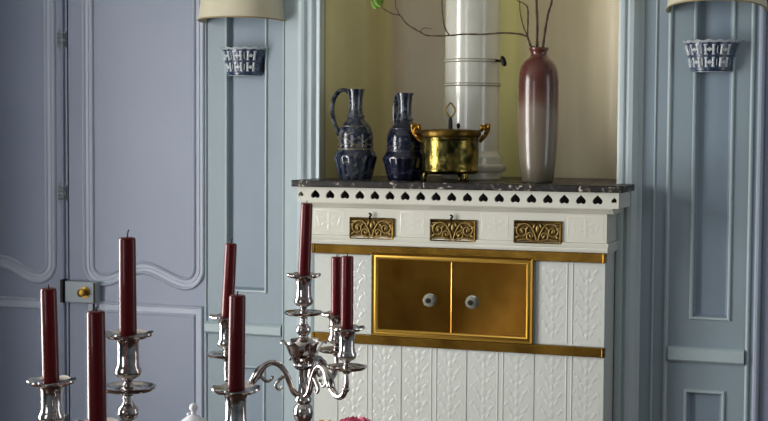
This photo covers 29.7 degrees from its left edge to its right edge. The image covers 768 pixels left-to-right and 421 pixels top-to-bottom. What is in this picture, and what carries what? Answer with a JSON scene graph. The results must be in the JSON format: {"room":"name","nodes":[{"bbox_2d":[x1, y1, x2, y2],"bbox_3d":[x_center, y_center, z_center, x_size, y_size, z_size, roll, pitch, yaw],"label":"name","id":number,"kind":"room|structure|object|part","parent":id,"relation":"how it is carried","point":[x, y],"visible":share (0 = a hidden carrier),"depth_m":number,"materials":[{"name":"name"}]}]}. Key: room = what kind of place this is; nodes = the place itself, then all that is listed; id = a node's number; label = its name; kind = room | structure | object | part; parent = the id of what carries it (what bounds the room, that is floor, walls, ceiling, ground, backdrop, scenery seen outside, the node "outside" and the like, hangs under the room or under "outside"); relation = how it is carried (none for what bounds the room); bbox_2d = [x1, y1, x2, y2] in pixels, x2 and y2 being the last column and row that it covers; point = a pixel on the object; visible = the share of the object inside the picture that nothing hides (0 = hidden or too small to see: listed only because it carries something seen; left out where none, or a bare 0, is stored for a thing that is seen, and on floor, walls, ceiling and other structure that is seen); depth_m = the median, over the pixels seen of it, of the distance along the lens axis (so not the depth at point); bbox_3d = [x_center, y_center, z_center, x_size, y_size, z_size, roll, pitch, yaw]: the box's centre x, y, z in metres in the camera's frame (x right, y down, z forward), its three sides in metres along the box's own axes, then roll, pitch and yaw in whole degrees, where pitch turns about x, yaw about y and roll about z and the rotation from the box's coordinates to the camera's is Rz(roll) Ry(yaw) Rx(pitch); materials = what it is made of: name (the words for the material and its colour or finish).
{"room":"traditional dwelling","nodes":[
{"label":"traditional dwelling","id":0,"kind":"room"},
{"bbox_2d":[207,0,767,420],"bbox_3d":[0.586,-0.107,4.394,5.150,2.850,0.070,1,3,20],"label":"wall","id":1,"kind":"structure","parent":0,"point":[266,308],"depth_m":4.28,"materials":[{"name":"blue paint"}]},
{"bbox_2d":[0,0,69,420],"bbox_3d":[-1.306,0.100,5.051,0.481,2.327,0.075,1,3,20],"label":"door","id":2,"kind":"structure","parent":1,"relation":"in","point":[34,78],"depth_m":5.00,"materials":[{"name":"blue paint"}]},
{"bbox_3d":[-1.332,0.722,5.082,0.421,0.848,0.009,1,3,20],"label":"panel moulding","id":3,"kind":"part","parent":2,"relation":"part of","materials":[{"name":"blue paint"}]},
{"bbox_3d":[-1.326,-0.360,5.023,0.435,1.220,0.010,1,3,20],"label":"panel moulding","id":4,"kind":"part","parent":2,"relation":"part of","materials":[{"name":"blue paint"}]},
{"bbox_3d":[-1.098,0.108,4.963,0.012,2.220,0.012,0,3,-3],"label":"bolt rod","id":5,"kind":"part","parent":2,"relation":"part of","materials":[{"name":"purple paint"}]},
{"bbox_2d":[65,0,204,420],"bbox_3d":[-0.837,0.113,4.865,0.517,2.327,0.111,1,3,20],"label":"door","id":6,"kind":"structure","parent":1,"relation":"in","point":[136,68],"depth_m":4.86,"materials":[{"name":"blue paint"}]},
{"bbox_3d":[-1.018,0.278,4.896,0.038,0.038,0.032,1,3,20],"label":"lock knob","id":7,"kind":"part","parent":6,"relation":"part of","materials":[{"name":"gold metal"}]},
{"bbox_3d":[-0.806,-0.346,4.838,0.463,1.220,0.010,1,3,20],"label":"panel moulding","id":8,"kind":"part","parent":6,"relation":"part of","materials":[{"name":"blue paint"}]},
{"bbox_3d":[-0.812,0.735,4.897,0.449,0.848,0.009,1,3,20],"label":"panel moulding","id":9,"kind":"part","parent":6,"relation":"part of","materials":[{"name":"blue paint"}]},
{"bbox_2d":[205,21,206,419],"bbox_3d":[-0.585,-0.124,4.772,0.006,2.830,0.008,1,3,20],"label":"trim","id":10,"kind":"structure","parent":1,"relation":"attached to","point":[206,21],"depth_m":4.78,"materials":[{"name":"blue paint"}]},
{"bbox_2d":[197,0,284,22],"bbox_3d":[-0.476,-0.705,4.616,0.288,0.200,0.173,1,3,20],"label":"wall lamp","id":11,"kind":"object","parent":1,"relation":"attached to","point":[266,9],"visible":1,"depth_m":4.56,"materials":[{"name":"beige fabric"}]},
{"bbox_2d":[204,320,281,336],"bbox_3d":[-0.461,0.388,4.749,0.273,0.043,0.018,1,3,20],"label":"trim","id":12,"kind":"structure","parent":1,"relation":"attached to","point":[253,329],"depth_m":4.72,"materials":[{"name":"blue paint"}]},
{"bbox_2d":[219,46,269,75],"bbox_3d":[-0.463,-0.481,4.676,0.174,0.092,0.080,1,3,20],"label":"pocket","id":13,"kind":"object","parent":1,"relation":"attached to","point":[239,61],"visible":1,"depth_m":4.66,"materials":[{"name":"blue ceramic"}]},
{"bbox_2d":[228,17,264,289],"bbox_3d":[-0.445,-0.431,4.717,0.143,1.390,0.016,1,3,20],"label":"panel","id":14,"kind":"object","parent":1,"relation":"attached to","point":[246,186],"depth_m":4.74,"materials":[{"name":"paint"}]},
{"bbox_2d":[225,17,267,292],"bbox_3d":[-0.447,-0.431,4.709,0.153,1.400,0.012,1,3,20],"label":"trim","id":15,"kind":"structure","parent":1,"relation":"attached to","point":[226,18],"depth_m":4.72,"materials":[{"name":"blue paint"}]},
{"bbox_2d":[245,368,262,420],"bbox_3d":[-0.452,0.821,4.784,0.130,0.622,0.016,1,3,20],"label":"trim","id":16,"kind":"structure","parent":1,"relation":"attached to","point":[254,404],"depth_m":4.77,"materials":[{"name":"paint"}]},
{"bbox_2d":[245,365,265,420],"bbox_3d":[-0.455,0.822,4.776,0.140,0.632,0.012,1,3,20],"label":"trim","id":17,"kind":"structure","parent":1,"relation":"attached to","point":[246,366],"depth_m":4.74,"materials":[{"name":"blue paint"}]},
{"bbox_2d":[282,0,284,420],"bbox_3d":[-0.323,-0.118,4.676,0.010,2.830,0.013,1,3,20],"label":"trim","id":18,"kind":"structure","parent":1,"relation":"attached to","point":[283,143],"depth_m":4.68,"materials":[{"name":"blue paint"}]},
{"bbox_2d":[284,0,297,420],"bbox_3d":[-0.296,-0.117,4.668,0.047,2.830,0.010,1,3,20],"label":"trim","id":19,"kind":"structure","parent":1,"relation":"attached to","point":[291,6],"depth_m":4.67,"materials":[{"name":"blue paint"}]},
{"bbox_2d":[297,0,322,420],"bbox_3d":[-0.238,0.010,4.644,0.084,2.580,0.034,1,3,20],"label":"trim","id":20,"kind":"structure","parent":1,"relation":"attached to","point":[310,12],"depth_m":4.62,"materials":[{"name":"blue paint"}]},
{"bbox_2d":[322,0,618,179],"bbox_3d":[0.328,0.051,4.698,0.948,2.500,0.477,1,3,20],"label":"wall niche","id":21,"kind":"object","parent":1,"relation":"in","point":[372,50],"depth_m":4.84,"materials":[{"name":"paint"}]},
{"bbox_2d":[613,0,644,420],"bbox_3d":[0.726,0.034,4.300,0.072,2.580,0.034,1,3,20],"label":"trim","id":22,"kind":"structure","parent":1,"relation":"attached to","point":[631,12],"depth_m":4.29,"materials":[{"name":"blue paint"}]},
{"bbox_2d":[650,0,657,420],"bbox_3d":[0.798,-0.089,4.281,0.007,2.830,0.006,1,3,20],"label":"trim","id":23,"kind":"structure","parent":1,"relation":"attached to","point":[656,53],"depth_m":4.28,"materials":[{"name":"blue paint"}]},
{"bbox_2d":[662,5,672,420],"bbox_3d":[0.836,-0.088,4.266,0.014,2.830,0.009,1,3,20],"label":"trim","id":24,"kind":"structure","parent":1,"relation":"attached to","point":[670,38],"depth_m":4.27,"materials":[{"name":"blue paint"}]},
{"bbox_2d":[683,389,724,420],"bbox_3d":[0.939,0.850,4.280,0.120,0.646,0.012,1,3,20],"label":"trim","id":25,"kind":"structure","parent":1,"relation":"attached to","point":[685,390],"depth_m":4.26,"materials":[{"name":"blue paint"}]},
{"bbox_2d":[687,392,721,420],"bbox_3d":[0.942,0.849,4.287,0.110,0.636,0.016,1,3,20],"label":"wall panel","id":26,"kind":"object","parent":1,"relation":"attached to","point":[700,406],"depth_m":4.28,"materials":[{"name":"paint"}]},
{"bbox_2d":[668,345,743,364],"bbox_3d":[0.943,0.425,4.249,0.219,0.047,0.018,1,3,20],"label":"trim","id":27,"kind":"structure","parent":1,"relation":"attached to","point":[675,353],"depth_m":4.24,"materials":[{"name":"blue paint"}]},
{"bbox_2d":[689,1,735,320],"bbox_3d":[0.958,-0.386,4.210,0.119,1.418,0.012,1,3,20],"label":"trim","id":28,"kind":"structure","parent":1,"relation":"attached to","point":[691,316],"depth_m":4.22,"materials":[{"name":"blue paint"}]},
{"bbox_2d":[682,39,742,71],"bbox_3d":[0.940,-0.446,4.177,0.174,0.092,0.080,1,3,20],"label":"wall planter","id":29,"kind":"object","parent":1,"relation":"attached to","point":[708,55],"visible":1,"depth_m":4.16,"materials":[{"name":"blue ceramic"}]},
{"bbox_2d":[693,0,732,317],"bbox_3d":[0.961,-0.387,4.217,0.109,1.408,0.016,1,3,20],"label":"wall panel","id":30,"kind":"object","parent":1,"relation":"attached to","point":[715,17],"depth_m":4.24,"materials":[{"name":"paint"}]},
{"bbox_2d":[666,0,767,12],"bbox_3d":[0.941,-0.676,4.122,0.288,0.212,0.190,1,3,20],"label":"wall lamp","id":31,"kind":"object","parent":1,"relation":"attached to","point":[763,3],"visible":1,"depth_m":4.09,"materials":[{"name":"beige fabric"}]},
{"bbox_2d":[744,3,755,420],"bbox_3d":[1.058,-0.083,4.187,0.013,2.830,0.009,1,3,20],"label":"trim","id":32,"kind":"structure","parent":1,"relation":"attached to","point":[753,22],"depth_m":4.19,"materials":[{"name":"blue paint"}]},
{"bbox_2d":[751,5,765,420],"bbox_3d":[1.080,-0.082,4.174,0.019,2.830,0.018,1,3,20],"label":"trim","id":33,"kind":"structure","parent":1,"relation":"attached to","point":[762,14],"depth_m":4.17,"materials":[{"name":"blue paint"}]},
{"bbox_2d":[759,11,767,420],"bbox_3d":[1.354,0.167,4.116,0.541,2.327,0.054,1,3,20],"label":"door","id":34,"kind":"structure","parent":1,"relation":"in","point":[763,406],"depth_m":4.19,"materials":[{"name":"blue paint"}]},
{"bbox_3d":[-0.256,1.476,2.320,5.470,0.100,6.550,1,3,20],"label":"floor","id":35,"kind":"structure","parent":0,"visible":0},
{"bbox_2d":[291,0,634,420],"bbox_3d":[0.305,0.058,4.580,1.018,2.498,0.664,1,3,20],"label":"stove","id":36,"kind":"object","parent":35,"relation":"on","point":[490,296],"visible":0.97,"depth_m":4.33,"materials":[{"name":"white ceramic"}]},
{"bbox_2d":[330,88,376,179],"bbox_3d":[-0.089,-0.240,4.527,0.136,0.285,0.138,-2,4,-37],"label":"jug","id":37,"kind":"object","parent":36,"relation":"on","point":[355,158],"visible":1,"depth_m":4.49,"materials":[{"name":"blue ceramic"}]},
{"bbox_3d":[-0.136,-0.307,4.537,0.068,0.152,0.024,1,3,16],"label":"handle","id":38,"kind":"part","parent":37,"relation":"part of","materials":[{"name":"blue ceramic"}]},
{"bbox_3d":[-0.038,0.056,4.394,0.145,0.069,0.008,1,3,20],"label":"grille frame","id":39,"kind":"part","parent":36,"relation":"part of","materials":[{"name":"gold metal"}]},
{"bbox_2d":[383,92,422,180],"bbox_3d":[0.064,-0.230,4.478,0.137,0.272,0.137,2,4,30],"label":"jug","id":40,"kind":"object","parent":36,"relation":"on","point":[402,160],"visible":0.92,"depth_m":4.44,"materials":[{"name":"blue ceramic"}]},
{"bbox_3d":[0.046,-0.296,4.521,0.024,0.145,0.068,-1,3,-22],"label":"handle","id":41,"kind":"part","parent":40,"relation":"part of","materials":[{"name":"blue ceramic"}]},
{"bbox_3d":[0.091,0.257,4.374,0.230,0.213,0.008,1,3,20],"label":"stove door","id":42,"kind":"part","parent":36,"relation":"part of","materials":[{"name":"gold metal"}]},
{"bbox_3d":[0.135,0.270,4.344,0.042,0.042,0.019,1,3,20],"label":"door knob","id":43,"kind":"part","parent":36,"relation":"part of","materials":[{"name":"white ceramic"}]},
{"bbox_2d":[410,102,490,181],"bbox_3d":[0.202,-0.210,4.409,0.187,0.241,0.186,3,4,43],"label":"brass pot","id":44,"kind":"object","parent":36,"relation":"on","point":[450,151],"visible":1,"depth_m":4.34,"materials":[{"name":"gold metal"}]},
{"bbox_3d":[0.099,-0.236,4.407,0.038,0.060,0.015,0,3,1],"label":"handle","id":45,"kind":"part","parent":44,"relation":"part of","materials":[{"name":"gold metal"}]},
{"bbox_3d":[0.202,-0.244,4.407,0.165,0.010,0.165,0,3,1],"label":"lid","id":46,"kind":"part","parent":44,"relation":"part of","materials":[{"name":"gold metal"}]},
{"bbox_3d":[0.214,-0.265,4.406,0.036,0.036,0.014,0,3,1],"label":"lid post","id":47,"kind":"part","parent":44,"relation":"part of","materials":[{"name":"black metal"}]},
{"bbox_3d":[0.305,-0.234,4.405,0.038,0.060,0.015,0,3,1],"label":"handle","id":48,"kind":"part","parent":44,"relation":"part of","materials":[{"name":"gold metal"}]},
{"bbox_3d":[0.204,0.061,4.308,0.145,0.069,0.008,1,3,20],"label":"grille frame","id":49,"kind":"part","parent":36,"relation":"part of","materials":[{"name":"gold metal"}]},
{"bbox_3d":[0.230,-0.012,4.365,0.952,0.018,0.173,1,3,20],"label":"cornice moulding","id":50,"kind":"part","parent":36,"relation":"part of","materials":[{"name":"white ceramic"}]},
{"bbox_3d":[0.230,-0.043,4.359,0.989,0.046,0.176,1,3,20],"label":"pierced cornice","id":51,"kind":"part","parent":36,"relation":"part of","materials":[{"name":"white ceramic"}]},
{"bbox_3d":[0.259,0.273,4.300,0.042,0.042,0.019,1,3,20],"label":"door knob","id":52,"kind":"part","parent":36,"relation":"part of","materials":[{"name":"white ceramic"}]},
{"bbox_3d":[0.311,0.262,4.295,0.230,0.213,0.008,1,3,20],"label":"stove door","id":53,"kind":"part","parent":36,"relation":"part of","materials":[{"name":"gold metal"}]},
{"bbox_3d":[0.370,-0.474,4.602,0.043,0.034,0.017,3,4,38],"label":"damper handle","id":54,"kind":"part","parent":36,"relation":"part of","materials":[{"name":"black metal"}]},
{"bbox_3d":[0.447,0.064,4.221,0.145,0.069,0.008,1,3,20],"label":"grille frame","id":55,"kind":"part","parent":36,"relation":"part of","materials":[{"name":"gold metal"}]},
{"bbox_2d":[518,47,558,182],"bbox_3d":[0.460,-0.284,4.324,0.123,0.401,0.123,1,3,20],"label":"vase","id":56,"kind":"object","parent":36,"relation":"on","point":[538,80],"visible":1,"depth_m":4.28,"materials":[{"name":"red ceramic"}]},
{"bbox_2d":[371,0,534,46],"bbox_3d":[0.209,-0.505,4.398,0.520,0.632,0.043,1,3,18],"label":"bare twig","id":57,"kind":"object","parent":56,"relation":"in","point":[375,4],"visible":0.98,"depth_m":4.39,"materials":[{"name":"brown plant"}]},
{"bbox_3d":[0.183,-0.676,4.401,0.009,0.292,0.047,-2,4,-41],"label":"stem","id":58,"kind":"part","parent":57,"relation":"part of","materials":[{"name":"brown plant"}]},
{"bbox_3d":[0.203,-0.579,4.390,0.473,0.116,0.025,1,3,20],"label":"stem","id":59,"kind":"part","parent":57,"relation":"part of","materials":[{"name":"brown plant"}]},
{"bbox_3d":[0.411,-0.617,4.315,0.038,0.195,0.007,0,3,-14],"label":"stem","id":60,"kind":"part","parent":57,"relation":"part of","materials":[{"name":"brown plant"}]},
{"bbox_3d":[0.396,-0.606,4.340,0.080,0.172,0.024,1,3,20],"label":"stem","id":61,"kind":"part","parent":57,"relation":"part of","materials":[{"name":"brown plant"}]},
{"bbox_2d":[535,0,538,46],"bbox_3d":[0.455,-0.524,4.323,0.037,0.680,0.012,1,3,20],"label":"bare twig","id":62,"kind":"object","parent":56,"relation":"in","point":[536,1],"visible":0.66,"depth_m":4.32,"materials":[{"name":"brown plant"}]},
{"bbox_2d":[542,0,552,46],"bbox_3d":[0.490,-0.462,4.304,0.053,0.559,0.012,1,3,13],"label":"bare twig","id":63,"kind":"object","parent":56,"relation":"in","point":[551,2],"visible":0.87,"depth_m":4.30,"materials":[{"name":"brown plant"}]},
{"bbox_3d":[-0.285,1.053,2.282,1.200,0.750,2.200,1,3,20],"label":"dining table","id":64,"kind":"object","parent":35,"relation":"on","visible":0},
{"bbox_2d":[26,329,259,420],"bbox_3d":[-0.360,0.429,1.911,0.332,0.535,0.295,1,3,20],"label":"candelabra","id":65,"kind":"object","parent":64,"relation":"on","point":[128,368],"visible":0.95,"depth_m":1.93,"materials":[{"name":"silver metal"}]},
{"bbox_2d":[40,284,59,383],"bbox_3d":[-0.461,0.181,2.000,0.023,0.159,0.023,0,3,20],"label":"candle","id":66,"kind":"object","parent":65,"relation":"on","point":[50,373],"visible":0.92,"depth_m":1.99,"materials":[{"name":"red wax"}]},
{"bbox_2d":[26,375,75,420],"bbox_3d":[-0.460,0.266,2.005,0.068,0.068,0.068,1,3,20],"label":"socket","id":67,"kind":"object","parent":65,"relation":"attached to","point":[51,394],"depth_m":1.99,"materials":[{"name":"silver metal"}]},
{"bbox_2d":[87,307,106,420],"bbox_3d":[-0.352,0.203,1.778,0.023,0.170,0.023,1,3,20],"label":"candle","id":68,"kind":"object","parent":65,"relation":"on","point":[96,336],"visible":1,"depth_m":1.77,"materials":[{"name":"red wax"}]},
{"bbox_2d":[73,417,124,420],"bbox_3d":[-0.352,0.294,1.783,0.068,0.068,0.068,1,3,20],"label":"socket","id":69,"kind":"object","parent":65,"relation":"attached to","point":[109,418],"depth_m":1.81,"materials":[{"name":"silver metal"}]},
{"bbox_2d":[119,230,136,336],"bbox_3d":[-0.339,0.107,1.917,0.023,0.164,0.023,1,3,20],"label":"candle","id":70,"kind":"object","parent":65,"relation":"on","point":[127,245],"visible":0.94,"depth_m":1.91,"materials":[{"name":"red wax"}]},
{"bbox_3d":[-0.341,0.438,1.935,0.052,0.386,0.052,1,3,20],"label":"stem","id":71,"kind":"part","parent":65,"relation":"part of","materials":[{"name":"silver metal"}]},
{"bbox_2d":[105,329,152,381],"bbox_3d":[-0.339,0.195,1.922,0.068,0.068,0.068,1,3,20],"label":"socket","id":72,"kind":"object","parent":65,"relation":"attached to","point":[128,368],"depth_m":1.91,"materials":[{"name":"silver metal"}]},
{"bbox_2d":[211,383,259,420],"bbox_3d":[-0.201,0.272,1.963,0.068,0.068,0.068,1,3,20],"label":"socket","id":73,"kind":"object","parent":65,"relation":"attached to","point":[235,402],"depth_m":1.95,"materials":[{"name":"silver metal"}]},
{"bbox_2d":[227,291,245,391],"bbox_3d":[-0.199,0.187,1.958,0.023,0.158,0.023,2,3,20],"label":"candle","id":74,"kind":"object","parent":65,"relation":"on","point":[237,302],"visible":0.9,"depth_m":1.95,"materials":[{"name":"red wax"}]},
{"bbox_2d":[181,403,206,420],"bbox_3d":[-0.395,0.518,3.006,0.136,0.239,0.136,1,3,20],"label":"jar","id":75,"kind":"object","parent":64,"relation":"on","point":[193,407],"visible":1,"depth_m":2.99,"materials":[{"name":"white ceramic"}]},
{"bbox_3d":[-0.396,0.411,3.001,0.022,0.026,0.018,1,3,20],"label":"knob","id":76,"kind":"part","parent":75,"relation":"part of","materials":[{"name":"white ceramic"}]},
{"bbox_3d":[-0.394,0.437,3.002,0.102,0.044,0.102,1,3,20],"label":"lid","id":77,"kind":"part","parent":75,"relation":"part of","materials":[{"name":"white ceramic"}]},
{"bbox_2d":[207,272,366,420],"bbox_3d":[-0.147,0.384,2.775,0.322,0.535,0.298,1,3,20],"label":"candelabra","id":78,"kind":"object","parent":64,"relation":"on","point":[302,349],"visible":0.86,"depth_m":2.72,"materials":[{"name":"silver metal"}]},
{"bbox_2d":[209,313,228,350],"bbox_3d":[-0.295,0.230,2.721,0.068,0.068,0.068,1,3,20],"label":"socket","id":79,"kind":"object","parent":78,"relation":"attached to","point":[222,342],"depth_m":2.71,"materials":[{"name":"silver metal"}]},
{"bbox_2d":[221,238,236,317],"bbox_3d":[-0.291,0.138,2.716,0.030,0.174,0.023,1,3,3],"label":"candle","id":80,"kind":"object","parent":78,"relation":"on","point":[229,274],"visible":0.86,"depth_m":2.71,"materials":[{"name":"red wax"}]},
{"bbox_3d":[-0.229,0.318,2.732,0.144,0.074,0.018,0,3,-4],"label":"arm","id":81,"kind":"part","parent":78,"relation":"part of","materials":[{"name":"silver metal"}]},
{"bbox_3d":[-0.153,0.395,2.745,0.052,0.386,0.052,1,3,20],"label":"stem","id":82,"kind":"part","parent":78,"relation":"part of","materials":[{"name":"silver metal"}]},
{"bbox_2d":[286,272,320,308],"bbox_3d":[-0.151,0.152,2.732,0.068,0.068,0.068,1,3,20],"label":"socket","id":83,"kind":"object","parent":78,"relation":"attached to","point":[303,299],"depth_m":2.72,"materials":[{"name":"silver metal"}]},
{"bbox_2d":[298,202,312,275],"bbox_3d":[-0.148,0.064,2.727,0.028,0.165,0.023,1,3,3],"label":"candle","id":84,"kind":"object","parent":78,"relation":"on","point":[305,240],"visible":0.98,"depth_m":2.72,"materials":[{"name":"red wax"}]},
{"bbox_3d":[-0.121,0.315,2.811,0.018,0.074,0.144,2,3,26],"label":"arm","id":85,"kind":"part","parent":78,"relation":"part of","materials":[{"name":"silver metal"}]},
{"bbox_3d":[-0.108,0.322,2.678,0.018,0.074,0.144,-2,4,-38],"label":"arm","id":86,"kind":"part","parent":78,"relation":"part of","materials":[{"name":"silver metal"}]},
{"bbox_2d":[331,254,340,314],"bbox_3d":[-0.093,0.158,2.864,0.023,0.143,0.023,1,3,20],"label":"candle","id":87,"kind":"object","parent":78,"relation":"on","point":[336,260],"visible":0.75,"depth_m":2.85,"materials":[{"name":"red wax"}]},
{"bbox_2d":[321,311,353,345],"bbox_3d":[-0.093,0.235,2.868,0.068,0.068,0.068,1,3,20],"label":"socket","id":88,"kind":"object","parent":78,"relation":"attached to","point":[333,338],"depth_m":2.85,"materials":[{"name":"silver metal"}]},
{"bbox_2d":[340,253,353,329],"bbox_3d":[-0.066,0.157,2.615,0.023,0.160,0.023,2,3,20],"label":"candle","id":89,"kind":"object","parent":78,"relation":"on","point":[347,262],"visible":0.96,"depth_m":2.61,"materials":[{"name":"red wax"}]},
{"bbox_2d":[329,324,364,362],"bbox_3d":[-0.067,0.243,2.620,0.068,0.068,0.068,1,3,20],"label":"socket","id":90,"kind":"object","parent":78,"relation":"attached to","point":[346,353],"depth_m":2.61,"materials":[{"name":"silver metal"}]},
{"bbox_3d":[-0.056,0.586,2.463,0.180,0.166,0.180,1,3,20],"label":"flower bowl","id":91,"kind":"object","parent":64,"relation":"on","visible":0},
{"bbox_2d":[340,416,370,420],"bbox_3d":[-0.048,0.477,2.426,0.068,0.267,0.071,1,3,20],"label":"flower","id":92,"kind":"object","parent":91,"relation":"in","point":[352,418],"visible":1,"depth_m":2.42,"materials":[{"name":"pink plant"}]}
]}

